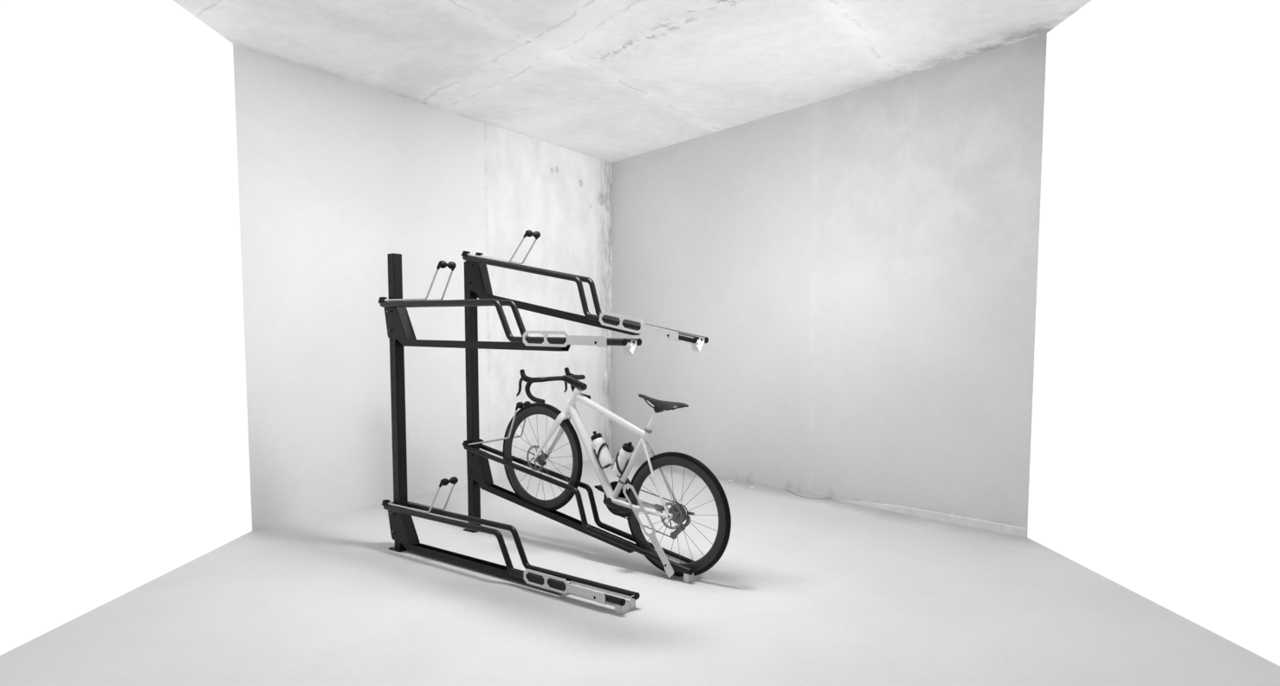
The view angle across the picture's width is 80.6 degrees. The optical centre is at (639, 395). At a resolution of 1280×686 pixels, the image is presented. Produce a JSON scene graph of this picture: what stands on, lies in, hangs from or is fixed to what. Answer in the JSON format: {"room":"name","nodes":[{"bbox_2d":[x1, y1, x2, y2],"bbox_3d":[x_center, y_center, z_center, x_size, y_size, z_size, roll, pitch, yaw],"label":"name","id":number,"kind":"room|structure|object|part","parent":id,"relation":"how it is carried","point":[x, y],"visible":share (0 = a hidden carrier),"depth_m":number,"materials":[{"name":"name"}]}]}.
{"room":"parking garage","nodes":[
{"label":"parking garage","id":0,"kind":"room"},
{"bbox_2d":[232,44,612,530],"bbox_3d":[-1.480,-0.821,6.892,0.230,3.222,4.399,3,5,35],"label":"wall","id":1,"kind":"structure","parent":0,"point":[338,176],"depth_m":5.92,"materials":[{"name":"concrete"}]},
{"bbox_2d":[173,0,1091,162],"bbox_3d":[-0.037,-2.407,4.833,5.226,0.250,7.600,0,4,0],"label":"ceiling","id":2,"kind":"structure","parent":0,"point":[609,80],"depth_m":4.96,"materials":[{"name":"concrete"}]},
{"bbox_2d":[0,455,1279,685],"bbox_3d":[-0.037,1.097,4.194,5.226,0.200,9.400,0,4,0],"label":"floor","id":3,"kind":"structure","parent":0,"point":[804,591],"depth_m":3.58,"materials":[{"name":"concrete"}]},
{"bbox_2d":[378,252,641,614],"bbox_3d":[-0.805,0.090,4.121,1.936,1.820,0.152,3,5,37],"label":"bike rack","id":4,"kind":"object","parent":3,"relation":"on","point":[400,332],"visible":1,"depth_m":4.30,"materials":[{"name":"black metal"}]},
{"bbox_3d":[-1.488,0.048,4.640,0.063,1.814,0.063,3,5,37],"label":"post","id":5,"kind":"part","parent":4,"relation":"part of","materials":[{"name":"black metal"}]},
{"bbox_3d":[-1.488,0.952,4.708,0.113,0.012,0.113,3,5,37],"label":"plate","id":6,"kind":"part","parent":4,"relation":"part of","materials":[{"name":"black metal"}]},
{"bbox_3d":[-1.302,-0.660,4.447,0.527,0.204,0.122,4,6,37],"label":"wheel arm","id":7,"kind":"part","parent":4,"relation":"part of","materials":[{"name":"metal"}]},
{"bbox_3d":[-1.316,0.583,4.551,0.527,0.204,0.122,3,6,37],"label":"wheel arm","id":8,"kind":"part","parent":4,"relation":"part of","materials":[{"name":"metal"}]},
{"bbox_3d":[-0.386,0.955,3.779,0.556,0.078,0.004,3,6,37],"label":"locking lever","id":9,"kind":"part","parent":4,"relation":"part of","materials":[{"name":"metal"}]},
{"bbox_3d":[-0.375,-0.275,3.678,0.556,0.078,0.005,4,6,37],"label":"locking lever","id":10,"kind":"part","parent":4,"relation":"part of","materials":[{"name":"silver metal"}]},
{"bbox_2d":[460,230,708,582],"bbox_3d":[-0.437,-0.021,4.551,1.890,1.975,0.182,3,5,37],"label":"bike rack","id":11,"kind":"object","parent":3,"relation":"on","point":[477,284],"visible":0.97,"depth_m":4.69,"materials":[{"name":"black metal"}]},
{"bbox_3d":[-1.134,0.917,5.174,0.113,0.012,0.113,3,5,37],"label":"plate","id":12,"kind":"part","parent":11,"relation":"part of","materials":[{"name":"black metal"}]},
{"bbox_3d":[-1.134,0.013,5.106,0.063,1.814,0.063,3,5,37],"label":"post","id":13,"kind":"part","parent":11,"relation":"part of","materials":[{"name":"black metal"}]},
{"bbox_3d":[-0.930,0.194,4.965,0.527,0.204,0.122,-11,-3,37],"label":"wheel arm","id":14,"kind":"part","parent":11,"relation":"part of","materials":[{"name":"metal"}]},
{"bbox_3d":[-0.881,-0.929,4.843,0.555,0.176,0.122,3,5,37],"label":"wheel arm","id":15,"kind":"part","parent":11,"relation":"part of","materials":[{"name":"metal"}]},
{"bbox_2d":[502,367,730,576],"bbox_3d":[-0.213,0.413,4.435,1.722,1.123,0.450,3,5,37],"label":"bike","id":16,"kind":"object","parent":11,"relation":"in","point":[615,500],"visible":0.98,"depth_m":4.33,"materials":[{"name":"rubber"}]},
{"bbox_3d":[-0.720,-0.053,4.533,0.051,0.120,0.023,1,4,11],"label":"brake lever","id":17,"kind":"part","parent":16,"relation":"part of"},
{"bbox_2d":[519,368,531,381],"bbox_3d":[-0.677,-0.116,4.500,0.107,0.077,0.033,3,5,37],"label":"hood","id":18,"kind":"object","parent":16,"relation":"attached to","point":[523,377],"depth_m":4.50,"materials":[{"name":"black rubber"}]},
{"bbox_3d":[-0.477,-0.077,4.854,0.023,0.120,0.051,-2,5,-26],"label":"brake lever","id":19,"kind":"part","parent":16,"relation":"part of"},
{"bbox_2d":[564,367,575,375],"bbox_3d":[-0.437,-0.140,4.816,0.107,0.077,0.033,3,5,37],"label":"hood","id":20,"kind":"object","parent":16,"relation":"attached to","point":[566,370],"depth_m":4.82,"materials":[{"name":"black rubber"}]},
{"bbox_3d":[-0.396,-0.075,4.539,0.184,0.087,0.052,3,5,37],"label":"stem","id":21,"kind":"part","parent":16,"relation":"part of","materials":[{"name":"black metal"}]},
{"bbox_3d":[-0.186,0.587,4.516,0.179,0.064,0.016,4,6,41],"label":"crank arm","id":22,"kind":"part","parent":16,"relation":"part of"},
{"bbox_2d":[590,431,613,466],"bbox_3d":[-0.225,0.317,4.439,0.147,0.209,0.074,3,5,35],"label":"water bottle","id":23,"kind":"object","parent":16,"relation":"in","point":[604,457],"visible":0.98,"depth_m":4.41,"materials":[{"name":"white plastic"}]},
{"bbox_3d":[-0.134,0.635,4.307,0.179,0.064,0.016,4,6,41],"label":"crank arm","id":24,"kind":"part","parent":16,"relation":"part of"},
{"bbox_3d":[-0.123,0.306,4.361,0.836,0.690,0.138,3,5,37],"label":"frame","id":25,"kind":"part","parent":16,"relation":"part of","materials":[{"name":"white paint"}]},
{"bbox_2d":[611,441,633,476],"bbox_3d":[-0.099,0.366,4.347,0.144,0.206,0.073,3,5,37],"label":"water bottle","id":26,"kind":"object","parent":16,"relation":"in","point":[625,453],"visible":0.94,"depth_m":4.31,"materials":[{"name":"white plastic"}]},
{"bbox_3d":[0.025,0.653,4.331,0.601,0.279,0.008,3,5,37],"label":"chain","id":27,"kind":"part","parent":16,"relation":"part of","materials":[{"name":"metal"}]},
{"bbox_3d":[0.070,0.145,4.202,0.106,0.153,0.030,3,5,37],"label":"seat post","id":28,"kind":"part","parent":16,"relation":"part of","materials":[{"name":"white metal"}]},
{"bbox_3d":[0.099,0.045,4.145,0.229,0.070,0.015,4,6,42],"label":"saddle rail","id":29,"kind":"part","parent":16,"relation":"part of","materials":[{"name":"black metal"}]},
{"bbox_3d":[-0.012,-0.379,4.131,0.556,0.078,0.004,16,13,35],"label":"locking lever","id":30,"kind":"part","parent":11,"relation":"part of","materials":[{"name":"silver metal"}]},
{"bbox_3d":[0.051,0.738,4.148,0.078,0.556,0.005,-37,-15,33],"label":"locking lever","id":31,"kind":"part","parent":11,"relation":"part of","materials":[{"name":"silver metal"}]},
{"bbox_2d":[786,489,831,499],"bbox_3d":[1.376,0.832,6.296,0.109,0.013,0.475,-4,6,-40],"label":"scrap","id":32,"kind":"object","parent":3,"relation":"on","point":[786,489],"visible":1,"depth_m":6.18,"materials":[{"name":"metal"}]},
{"bbox_2d":[611,32,1047,528],"bbox_3d":[1.123,-0.815,6.806,0.253,3.222,4.837,-4,6,-39],"label":"wall","id":33,"kind":"structure","parent":0,"point":[857,268],"depth_m":5.91,"materials":[{"name":"concrete"}]},
{"bbox_2d":[839,499,1027,537],"bbox_3d":[2.084,0.865,5.543,0.012,0.062,1.478,-4,6,-39],"label":"trim","id":34,"kind":"structure","parent":33,"relation":"attached to","point":[1005,528],"depth_m":5.36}
]}

